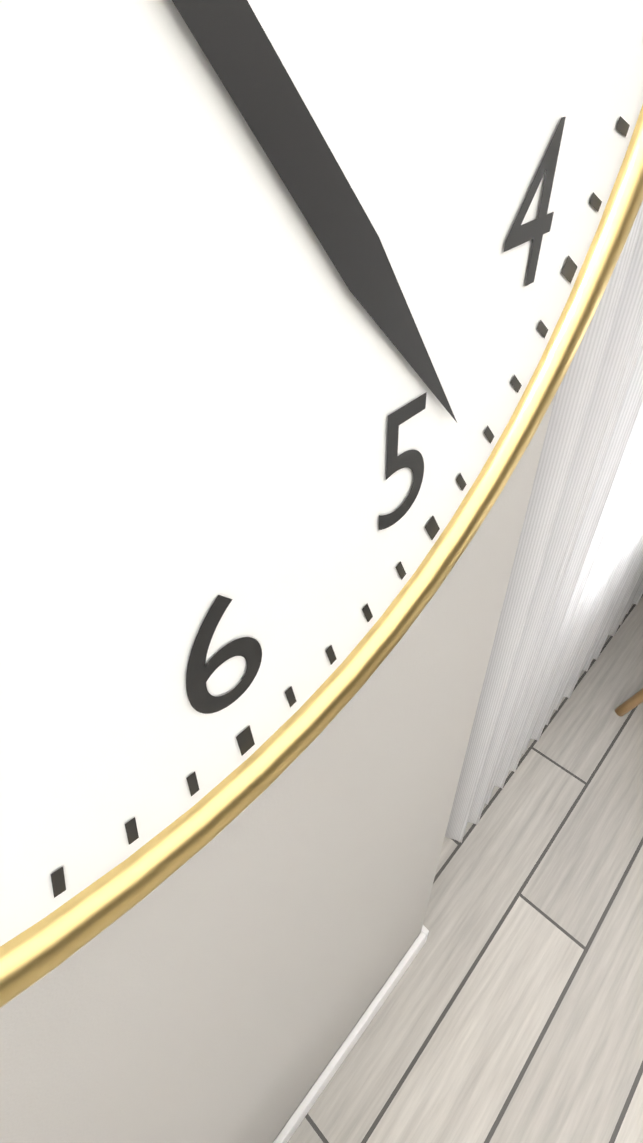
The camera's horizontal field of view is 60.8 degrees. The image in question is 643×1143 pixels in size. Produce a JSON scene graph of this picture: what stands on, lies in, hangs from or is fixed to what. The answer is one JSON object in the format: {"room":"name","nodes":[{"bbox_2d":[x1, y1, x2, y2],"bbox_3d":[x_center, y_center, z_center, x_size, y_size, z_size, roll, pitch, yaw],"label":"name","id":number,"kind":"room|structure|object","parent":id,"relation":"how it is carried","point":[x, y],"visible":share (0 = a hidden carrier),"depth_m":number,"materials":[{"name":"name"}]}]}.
{"room":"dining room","nodes":[
{"label":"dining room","id":0,"kind":"room"},
{"bbox_2d":[0,394,555,1142],"bbox_3d":[-0.185,0.172,0.499,0.330,2.780,0.760,32,54,32],"label":"wall","id":1,"kind":"structure","parent":0,"point":[226,984],"depth_m":0.49,"materials":[{"name":"grey paint"}]},
{"bbox_2d":[0,0,642,1007],"bbox_3d":[-0.059,-0.201,0.008,0.050,0.820,0.660,32,54,32],"label":"wall clock","id":2,"kind":"object","parent":1,"relation":"attached to","point":[262,274],"visible":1,"depth_m":0.17,"materials":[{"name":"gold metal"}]},
{"bbox_2d":[186,595,261,713],"bbox_3d":[-0.038,0.032,0.207,0.001,0.060,0.036,32,54,32],"label":"numeral","id":3,"kind":"object","parent":2,"relation":"attached to","point":[201,698],"visible":1,"depth_m":0.21,"materials":[{"name":"black"}]},
{"bbox_2d":[379,392,426,529],"bbox_3d":[0.036,-0.046,0.241,0.001,0.059,0.033,32,54,32],"label":"numeral","id":4,"kind":"object","parent":2,"relation":"attached to","point":[413,460],"visible":1,"depth_m":0.24,"materials":[{"name":"black"}]},
{"bbox_2d":[504,117,565,285],"bbox_3d":[0.087,-0.147,0.225,0.001,0.059,0.039,32,54,32],"label":"numeral","id":5,"kind":"object","parent":2,"relation":"attached to","point":[535,230],"visible":1,"depth_m":0.22,"materials":[{"name":"black"}]},
{"bbox_2d":[287,594,642,1142],"bbox_3d":[1.710,4.528,-2.144,10.050,0.100,11.600,32,54,32],"label":"floor","id":6,"kind":"structure","parent":0,"point":[510,1010],"depth_m":1.49,"materials":[{"name":"grey wood"}]},
{"bbox_2d":[273,925,428,1142],"bbox_3d":[0.023,1.211,1.330,0.015,0.110,0.774,32,54,32],"label":"baseboard","id":7,"kind":"structure","parent":6,"relation":"on","point":[286,1133],"depth_m":1.32,"materials":[{"name":"white wood"}]},
{"bbox_2d":[615,688,642,715],"bbox_3d":[1.371,0.215,1.767,0.581,0.814,0.474,32,54,32],"label":"dining chair","id":8,"kind":"object","parent":6,"relation":"on","point":[631,703],"visible":1,"depth_m":1.98,"materials":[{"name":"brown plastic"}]},
{"bbox_3d":[1.035,-0.924,1.549,0.200,2.780,3.120,32,54,32],"label":"wall","id":9,"kind":"structure","parent":0,"visible":0},
{"bbox_3d":[0.997,-1.723,0.491,0.149,0.044,2.540,32,54,32],"label":"curtain rod","id":10,"kind":"object","parent":9,"relation":"attached to","visible":0},
{"bbox_2d":[445,201,642,842],"bbox_3d":[1.114,-0.717,1.397,0.102,2.640,2.380,32,54,32],"label":"sheer curtain","id":11,"kind":"object","parent":10,"relation":"hanging from","point":[574,592],"visible":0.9,"depth_m":1.06,"materials":[{"name":"white fabric"}]}
]}

